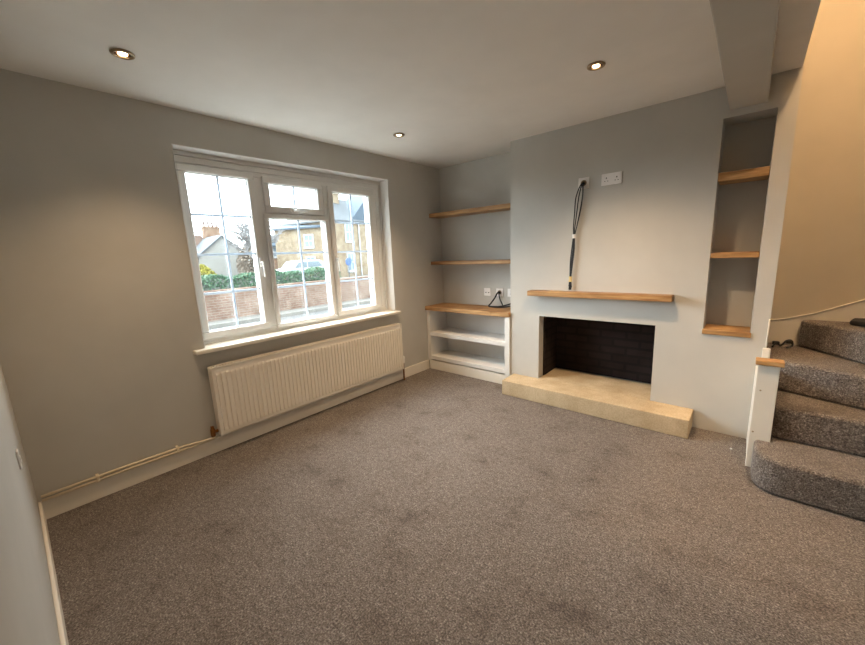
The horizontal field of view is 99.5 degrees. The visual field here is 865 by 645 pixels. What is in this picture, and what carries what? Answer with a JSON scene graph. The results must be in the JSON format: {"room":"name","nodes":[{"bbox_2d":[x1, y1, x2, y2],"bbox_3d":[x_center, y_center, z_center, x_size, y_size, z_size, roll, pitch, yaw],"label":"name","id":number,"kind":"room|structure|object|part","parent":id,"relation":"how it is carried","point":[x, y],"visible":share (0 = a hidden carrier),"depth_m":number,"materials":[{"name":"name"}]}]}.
{"room":"living room","nodes":[
{"label":"living room","id":0,"kind":"room"},
{"bbox_2d":[0,363,59,644],"bbox_3d":[-0.153,0.164,-0.041,5.600,2.450,0.150,7,14,40],"label":"wall","id":1,"kind":"structure","parent":0,"point":[27,610],"depth_m":0.97,"materials":[{"name":"grey paint"}]},
{"bbox_2d":[15,449,21,469],"bbox_3d":[-1.610,0.532,1.427,0.040,0.075,0.010,7,14,40],"label":"light switch","id":2,"kind":"object","parent":1,"relation":"attached to","point":[18,456],"visible":1,"depth_m":1.42,"materials":[{"name":"white plastic"}]},
{"bbox_2d":[38,503,68,644],"bbox_3d":[-0.539,1.241,0.649,4.284,0.112,0.014,7,14,40],"label":"baseboard","id":3,"kind":"structure","parent":1,"relation":"attached to","point":[63,638],"depth_m":1.52,"materials":[{"name":"white paint"}]},
{"bbox_2d":[0,69,443,501],"bbox_3d":[-1.217,-0.400,3.202,0.300,2.450,3.764,7,14,40],"label":"wall","id":4,"kind":"structure","parent":0,"point":[100,327],"depth_m":2.19,"materials":[{"name":"grey paint"}]},
{"bbox_2d":[41,437,214,497],"bbox_3d":[-1.870,0.896,2.335,0.033,0.032,0.867,7,14,42],"label":"pipe","id":5,"kind":"object","parent":4,"relation":"attached to","point":[209,439],"visible":1,"depth_m":2.27,"materials":[{"name":"beige"}]},
{"bbox_2d":[95,473,99,481],"bbox_3d":[-2.008,0.932,2.196,0.036,0.044,0.016,7,14,40],"label":"clip","id":6,"kind":"object","parent":5,"relation":"attached to","point":[97,474],"visible":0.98,"depth_m":2.19,"materials":[{"name":"beige plastic"}]},
{"bbox_2d":[42,438,214,501],"bbox_3d":[-1.869,0.913,2.341,0.020,0.019,0.871,7,14,41],"label":"pipe","id":7,"kind":"object","parent":4,"relation":"attached to","point":[192,446],"visible":1,"depth_m":2.26,"materials":[{"name":"beige metal"}]},
{"bbox_2d":[38,360,429,519],"bbox_3d":[-1.109,0.777,3.247,0.016,0.112,3.280,7,14,40],"label":"baseboard","id":8,"kind":"structure","parent":4,"relation":"attached to","point":[63,503],"depth_m":2.63,"materials":[{"name":"white paint"}]},
{"bbox_2d":[171,143,400,354],"bbox_3d":[-1.168,-0.622,3.241,0.445,1.397,1.963,7,14,40],"label":"window","id":9,"kind":"structure","parent":4,"relation":"in","point":[257,174],"depth_m":3.04,"materials":[{"name":"white plastic"}]},
{"bbox_3d":[-1.556,-0.517,2.769,0.082,1.217,0.510,7,14,40],"label":"sash","id":10,"kind":"part","parent":9,"relation":"part of","materials":[{"name":"white plastic"}]},
{"bbox_3d":[-1.351,-0.439,2.921,0.048,0.150,0.026,7,14,40],"label":"handle","id":11,"kind":"part","parent":9,"relation":"part of","materials":[{"name":"white"}]},
{"bbox_3d":[-1.191,-1.065,3.123,0.082,0.278,0.530,7,14,40],"label":"sash","id":12,"kind":"part","parent":9,"relation":"part of","materials":[{"name":"white plastic"}]},
{"bbox_3d":[-1.223,0.024,3.463,0.190,0.050,1.920,7,14,40],"label":"sill","id":13,"kind":"part","parent":9,"relation":"part of","materials":[{"name":"white plastic"}]},
{"bbox_3d":[-1.043,0.042,3.278,0.185,0.029,1.960,7,14,40],"label":"sill","id":14,"kind":"part","parent":9,"relation":"part of","materials":[{"name":"white paint"}]},
{"bbox_3d":[-1.130,-0.945,3.113,0.045,0.030,0.136,7,14,40],"label":"handle","id":15,"kind":"part","parent":9,"relation":"part of","materials":[{"name":"white plastic"}]},
{"bbox_2d":[263,213,336,328],"bbox_3d":[-1.158,-0.462,3.245,0.082,0.940,0.595,7,14,40],"label":"window pane","id":16,"kind":"object","parent":9,"relation":"attached to","point":[325,219],"depth_m":3.23,"materials":[{"name":"clear glass"}]},
{"bbox_3d":[-0.888,-0.557,3.448,0.048,0.150,0.026,7,14,40],"label":"handle","id":17,"kind":"part","parent":9,"relation":"part of","materials":[{"name":"white"}]},
{"bbox_3d":[-0.790,-0.697,3.646,0.082,1.205,0.520,7,14,40],"label":"sash","id":18,"kind":"part","parent":9,"relation":"part of","materials":[{"name":"white plastic"}]},
{"bbox_2d":[207,323,404,436],"bbox_3d":[-0.955,0.481,3.321,0.097,0.654,1.967,7,14,40],"label":"radiator","id":19,"kind":"object","parent":4,"relation":"attached to","point":[248,391],"visible":1,"depth_m":3.05,"materials":[{"name":"beige metal"}]},
{"bbox_2d":[209,323,399,368],"bbox_3d":[-0.963,0.166,3.252,0.067,0.010,1.828,7,14,40],"label":"grille","id":20,"kind":"object","parent":19,"relation":"attached to","point":[235,363],"depth_m":3.07,"materials":[{"name":"beige metal"}]},
{"bbox_2d":[0,0,820,168],"bbox_3d":[0.529,-1.371,1.555,4.300,0.120,3.614,7,14,40],"label":"ceiling","id":21,"kind":"structure","parent":0,"point":[462,80],"depth_m":1.85,"materials":[{"name":"paint"}]},
{"bbox_2d":[109,48,135,59],"bbox_3d":[-1.445,-1.250,1.708,0.096,0.010,0.096,7,14,40],"label":"recessed light","id":22,"kind":"object","parent":21,"relation":"in","point":[120,53],"visible":1,"depth_m":1.70,"materials":[{"name":"silver metal"}]},
{"bbox_3d":[-1.445,-1.249,1.708,0.038,0.006,0.038,7,14,40],"label":"bulb","id":23,"kind":"part","parent":22,"relation":"part of","materials":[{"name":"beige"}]},
{"bbox_2d":[393,133,404,136],"bbox_3d":[-0.277,-1.545,3.022,0.096,0.010,0.096,7,14,40],"label":"recessed light","id":24,"kind":"object","parent":21,"relation":"in","point":[395,134],"visible":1,"depth_m":3.01,"materials":[{"name":"silver metal"}]},
{"bbox_2d":[587,61,605,70],"bbox_3d":[0.896,-1.403,2.006,0.096,0.010,0.096,7,14,40],"label":"recessed light","id":25,"kind":"object","parent":21,"relation":"in","point":[597,65],"visible":1,"depth_m":2.00,"materials":[{"name":"silver metal"}]},
{"bbox_2d":[709,0,779,109],"bbox_3d":[0.906,-1.156,1.060,0.186,0.151,3.300,7,14,40],"label":"ceiling beam","id":26,"kind":"structure","parent":21,"relation":"attached to","point":[745,30],"depth_m":1.58,"materials":[{"name":"grey paint"}]},
{"bbox_2d":[47,368,864,644],"bbox_3d":[1.102,1.076,1.794,5.900,0.120,4.200,7,14,40],"label":"floor","id":27,"kind":"structure","parent":0,"point":[431,506],"depth_m":1.77,"materials":[{"name":"carpet"}]},
{"bbox_2d":[426,310,510,383],"bbox_3d":[0.467,0.226,4.178,1.102,0.720,0.332,7,14,40],"label":"shelving unit","id":28,"kind":"object","parent":27,"relation":"on","point":[470,345],"visible":0.66,"depth_m":4.24,"materials":[{"name":"white paint"}]},
{"bbox_3d":[0.061,0.126,4.503,0.049,0.609,0.320,7,14,40],"label":"panel","id":29,"kind":"part","parent":28,"relation":"part of","materials":[{"name":"white paint"}]},
{"bbox_2d":[425,303,510,316],"bbox_3d":[0.445,-0.149,4.100,1.104,0.046,0.352,7,14,40],"label":"countertop","id":30,"kind":"structure","parent":28,"relation":"on","point":[485,310],"depth_m":4.00,"materials":[{"name":"brown wood"}]},
{"bbox_3d":[0.460,0.152,4.163,0.996,0.046,0.316,7,14,40],"label":"shelf","id":31,"kind":"part","parent":28,"relation":"part of","materials":[{"name":"white paint"}]},
{"bbox_3d":[0.470,0.436,4.215,0.996,0.045,0.318,7,14,40],"label":"shelf","id":32,"kind":"part","parent":28,"relation":"part of","materials":[{"name":"white paint"}]},
{"bbox_3d":[0.569,0.145,4.287,1.102,0.609,0.010,7,14,40],"label":"panel","id":33,"kind":"part","parent":28,"relation":"part of","materials":[{"name":"white paint"}]},
{"bbox_3d":[0.858,0.220,3.825,0.055,0.609,0.320,7,14,40],"label":"panel","id":34,"kind":"part","parent":28,"relation":"part of","materials":[{"name":"white paint"}]},
{"bbox_2d":[502,368,692,438],"bbox_3d":[1.453,0.641,3.314,1.500,0.143,0.645,7,14,40],"label":"hearth","id":35,"kind":"object","parent":27,"relation":"on","point":[628,402],"visible":0.9,"depth_m":3.11,"materials":[{"name":"stone"}]},
{"bbox_2d":[745,320,864,520],"bbox_3d":[3.054,0.063,1.548,2.502,1.799,1.190,7,14,40],"label":"staircase","id":36,"kind":"structure","parent":27,"relation":"on","point":[810,395],"depth_m":2.11,"materials":[{"name":"carpet"}]},
{"bbox_2d":[771,339,793,347],"bbox_3d":[2.516,0.151,2.633,0.118,0.063,0.061,7,14,40],"label":"cable","id":37,"kind":"object","parent":36,"relation":"on","point":[789,341],"visible":1,"depth_m":2.64,"materials":[{"name":"black plastic"}]},
{"bbox_2d":[850,318,864,326],"bbox_3d":[2.879,-0.004,2.311,0.213,0.064,0.313,-10,13,-34],"label":"pouch","id":38,"kind":"object","parent":36,"relation":"on","point":[856,321],"visible":1,"depth_m":2.38,"materials":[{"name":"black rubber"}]},
{"bbox_2d":[439,59,804,438],"bbox_3d":[1.183,-0.598,3.668,3.305,2.470,0.740,7,14,40],"label":"wall","id":39,"kind":"structure","parent":0,"point":[657,230],"depth_m":2.76,"materials":[{"name":"grey paint"}]},
{"bbox_2d":[429,203,509,218],"bbox_3d":[0.447,-1.201,3.957,1.104,0.044,0.212,7,14,40],"label":"shelf","id":40,"kind":"object","parent":39,"relation":"attached to","point":[501,207],"visible":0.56,"depth_m":3.89,"materials":[{"name":"brown wood"}]},
{"bbox_2d":[431,259,510,264],"bbox_3d":[0.469,-0.669,4.056,1.104,0.039,0.212,7,14,40],"label":"shelf","id":41,"kind":"object","parent":39,"relation":"attached to","point":[499,261],"visible":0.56,"depth_m":3.96,"materials":[{"name":"brown wood"}]},
{"bbox_2d":[484,288,490,295],"bbox_3d":[0.621,-0.346,4.135,0.086,0.088,0.009,7,14,40],"label":"socket","id":42,"kind":"object","parent":39,"relation":"attached to","point":[487,291],"visible":1,"depth_m":4.13,"materials":[{"name":"white plastic"}]},
{"bbox_2d":[496,288,502,295],"bbox_3d":[0.740,-0.332,4.030,0.088,0.088,0.014,7,14,40],"label":"outlet","id":43,"kind":"object","parent":39,"relation":"attached to","point":[500,290],"visible":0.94,"depth_m":4.02,"materials":[{"name":"white plastic"}]},
{"bbox_2d":[488,292,510,307],"bbox_3d":[0.772,-0.241,3.941,0.384,0.167,0.116,7,14,40],"label":"cable","id":44,"kind":"object","parent":43,"relation":"hanging from","point":[498,293],"visible":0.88,"depth_m":3.98,"materials":[{"name":"black plastic"}]},
{"bbox_2d":[578,177,589,188],"bbox_3d":[1.236,-1.138,2.991,0.088,0.088,0.014,7,14,40],"label":"outlet","id":45,"kind":"object","parent":39,"relation":"attached to","point":[586,180],"visible":0.92,"depth_m":2.98,"materials":[{"name":"white plastic"}]},
{"bbox_2d":[568,182,584,289],"bbox_3d":[1.211,-0.714,3.087,0.109,0.879,0.034,7,14,40],"label":"cable bundle","id":46,"kind":"object","parent":45,"relation":"hanging from","point":[583,183],"visible":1,"depth_m":3.08,"materials":[{"name":"black plastic"}]},
{"bbox_2d":[543,316,654,383],"bbox_3d":[1.551,0.237,3.395,0.949,0.611,0.337,7,14,40],"label":"firebox","id":47,"kind":"object","parent":39,"relation":"in","point":[611,349],"visible":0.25,"depth_m":3.53,"materials":[{"name":"brick"}]},
{"bbox_2d":[527,290,673,301],"bbox_3d":[1.334,-0.228,3.051,1.133,0.046,0.099,7,14,40],"label":"mantel shelf","id":48,"kind":"object","parent":39,"relation":"attached to","point":[548,293],"visible":1,"depth_m":2.95,"materials":[{"name":"brown wood"}]},
{"bbox_2d":[601,171,621,185],"bbox_3d":[1.397,-1.121,2.855,0.150,0.088,0.012,7,14,40],"label":"double socket","id":49,"kind":"object","parent":39,"relation":"attached to","point":[615,177],"visible":1,"depth_m":2.85,"materials":[{"name":"white plastic"}]},
{"bbox_2d":[702,324,750,337],"bbox_3d":[2.116,0.057,2.636,0.268,0.036,0.230,7,14,40],"label":"niche shelf","id":50,"kind":"object","parent":39,"relation":"attached to","point":[712,329],"visible":0.98,"depth_m":2.59,"materials":[{"name":"brown wood"}]},
{"bbox_2d":[710,251,759,257],"bbox_3d":[2.099,-0.471,2.542,0.256,0.036,0.216,7,14,40],"label":"niche shelf","id":51,"kind":"object","parent":39,"relation":"attached to","point":[746,254],"visible":1,"depth_m":2.46,"materials":[{"name":"brown wood"}]},
{"bbox_2d":[718,166,769,184],"bbox_3d":[2.078,-0.977,2.447,0.256,0.056,0.216,7,14,40],"label":"niche shelf","id":52,"kind":"object","parent":39,"relation":"attached to","point":[761,173],"visible":1,"depth_m":2.38,"materials":[{"name":"brown wood"}]},
{"bbox_2d":[761,348,770,357],"bbox_3d":[2.212,0.234,2.432,0.040,0.128,0.029,7,14,40],"label":"trim","id":53,"kind":"structure","parent":39,"relation":"attached to","point":[765,351],"depth_m":2.42,"materials":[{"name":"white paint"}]},
{"bbox_2d":[765,319,770,347],"bbox_3d":[2.214,0.072,2.418,0.009,0.190,0.009,-8,12,-26],"label":"trim","id":54,"kind":"structure","parent":39,"relation":"attached to","point":[769,319],"depth_m":2.42,"materials":[{"name":"white paint"}]},
{"bbox_2d":[771,0,864,345],"bbox_3d":[3.541,-1.570,1.733,2.595,4.900,0.220,7,14,40],"label":"wall","id":55,"kind":"structure","parent":0,"point":[821,266],"depth_m":2.47,"materials":[{"name":"beige paint"}]},
{"bbox_2d":[768,301,864,344],"bbox_3d":[3.429,-0.577,1.893,2.394,1.698,0.018,7,14,40],"label":"baseboard","id":56,"kind":"structure","parent":55,"relation":"attached to","point":[779,330],"depth_m":2.66,"materials":[{"name":"white paint"}]},
{"bbox_2d":[770,299,864,320],"bbox_3d":[3.420,-0.657,1.869,2.396,1.542,0.012,7,14,40],"label":"trim","id":57,"kind":"structure","parent":55,"relation":"attached to","point":[863,299],"depth_m":2.59,"materials":[{"name":"white paint"}]},
{"label":"outside","id":58,"kind":"structure","parent":0,"visible":0},
{"bbox_2d":[209,303,370,330],"bbox_3d":[-27.769,-4.635,41.135,89.700,0.200,160.000,7,14,40],"label":"ground","id":59,"kind":"structure","parent":58,"point":[294,317],"depth_m":11.72,"materials":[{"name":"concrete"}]},
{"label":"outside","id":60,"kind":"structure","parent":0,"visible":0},
{"bbox_2d":[208,275,370,328],"bbox_3d":[-27.559,-5.971,47.396,81.700,0.100,150.000,7,14,40],"label":"pavement","id":61,"kind":"structure","parent":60,"point":[254,318],"depth_m":11.97,"materials":[{"name":"white concrete"}]},
{"bbox_2d":[199,264,215,274],"bbox_3d":[-8.563,-1.354,13.741,0.930,1.688,1.019,7,14,40],"label":"shrub","id":62,"kind":"object","parent":61,"relation":"on","point":[204,270],"visible":0.27,"depth_m":13.54,"materials":[{"name":"yellow plant"}]},
{"bbox_2d":[194,222,244,275],"bbox_3d":[-29.184,-7.296,37.397,8.500,6.320,17.500,7,14,40],"label":"cottage","id":63,"kind":"structure","parent":61,"relation":"on","point":[210,241],"depth_m":39.26,"materials":[{"name":"white paint"}]},
{"bbox_2d":[236,245,254,273],"bbox_3d":[-15.952,-5.351,32.240,2.169,3.491,2.572,7,14,40],"label":"tree","id":64,"kind":"object","parent":61,"relation":"on","point":[247,261],"visible":0.23,"depth_m":31.59,"materials":[{"name":"grey plant"}]},
{"bbox_2d":[218,213,284,258],"bbox_3d":[-10.515,-4.210,21.607,3.388,4.577,3.384,-4,11,-8],"label":"bare tree","id":65,"kind":"object","parent":61,"relation":"on","point":[243,234],"visible":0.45,"depth_m":21.03,"materials":[{"name":"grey plant"}]},
{"bbox_2d":[201,266,341,290],"bbox_3d":[-10.087,0.010,7.510,0.643,1.422,19.384,7,14,40],"label":"hedge","id":66,"kind":"object","parent":61,"relation":"on","point":[209,282],"visible":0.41,"depth_m":11.91,"materials":[{"name":"green plant"}]},
{"bbox_2d":[271,235,277,268],"bbox_3d":[-17.513,-7.415,40.489,2.900,4.460,3.200,7,14,40],"label":"cottage","id":67,"kind":"structure","parent":61,"relation":"on","point":[273,244],"depth_m":39.34,"materials":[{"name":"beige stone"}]},
{"bbox_2d":[203,276,370,321],"bbox_3d":[-1.762,-1.716,16.289,0.310,0.895,44.000,7,14,40],"label":"wall","id":68,"kind":"structure","parent":61,"relation":"on","point":[218,306],"depth_m":12.40,"materials":[{"name":"brick"}]},
{"bbox_2d":[276,260,324,271],"bbox_3d":[-9.471,-3.634,26.260,1.640,1.620,3.500,7,14,40],"label":"car","id":69,"kind":"object","parent":61,"relation":"on","point":[290,265],"visible":0.27,"depth_m":25.67,"materials":[{"name":"grey paint"}]},
{"bbox_2d":[270,193,368,276],"bbox_3d":[-7.466,-9.126,37.444,7.309,8.120,16.365,5,13,34],"label":"brick house","id":70,"kind":"structure","parent":61,"relation":"on","point":[310,231],"depth_m":32.32,"materials":[{"name":"beige brick"}]},
{"bbox_3d":[-10.584,-7.008,31.411,0.800,0.900,0.020,2,11,21],"label":"pane","id":71,"kind":"part","parent":70,"relation":"part of","materials":[{"name":"grey glass"}]},
{"bbox_3d":[-7.367,-7.958,32.231,0.020,1.400,0.750,5,13,34],"label":"pane","id":72,"kind":"part","parent":70,"relation":"part of","materials":[{"name":"grey glass"}]},
{"bbox_3d":[-7.261,-5.405,32.710,0.020,1.400,0.750,5,13,34],"label":"pane","id":73,"kind":"part","parent":70,"relation":"part of","materials":[{"name":"grey"}]},
{"bbox_2d":[345,258,351,277],"bbox_3d":[-5.030,-3.067,22.116,0.090,1.670,0.460,7,14,40],"label":"road sign","id":74,"kind":"object","parent":61,"relation":"on","point":[348,261],"visible":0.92,"depth_m":22.02,"materials":[{"name":"blue metal"}]}
]}

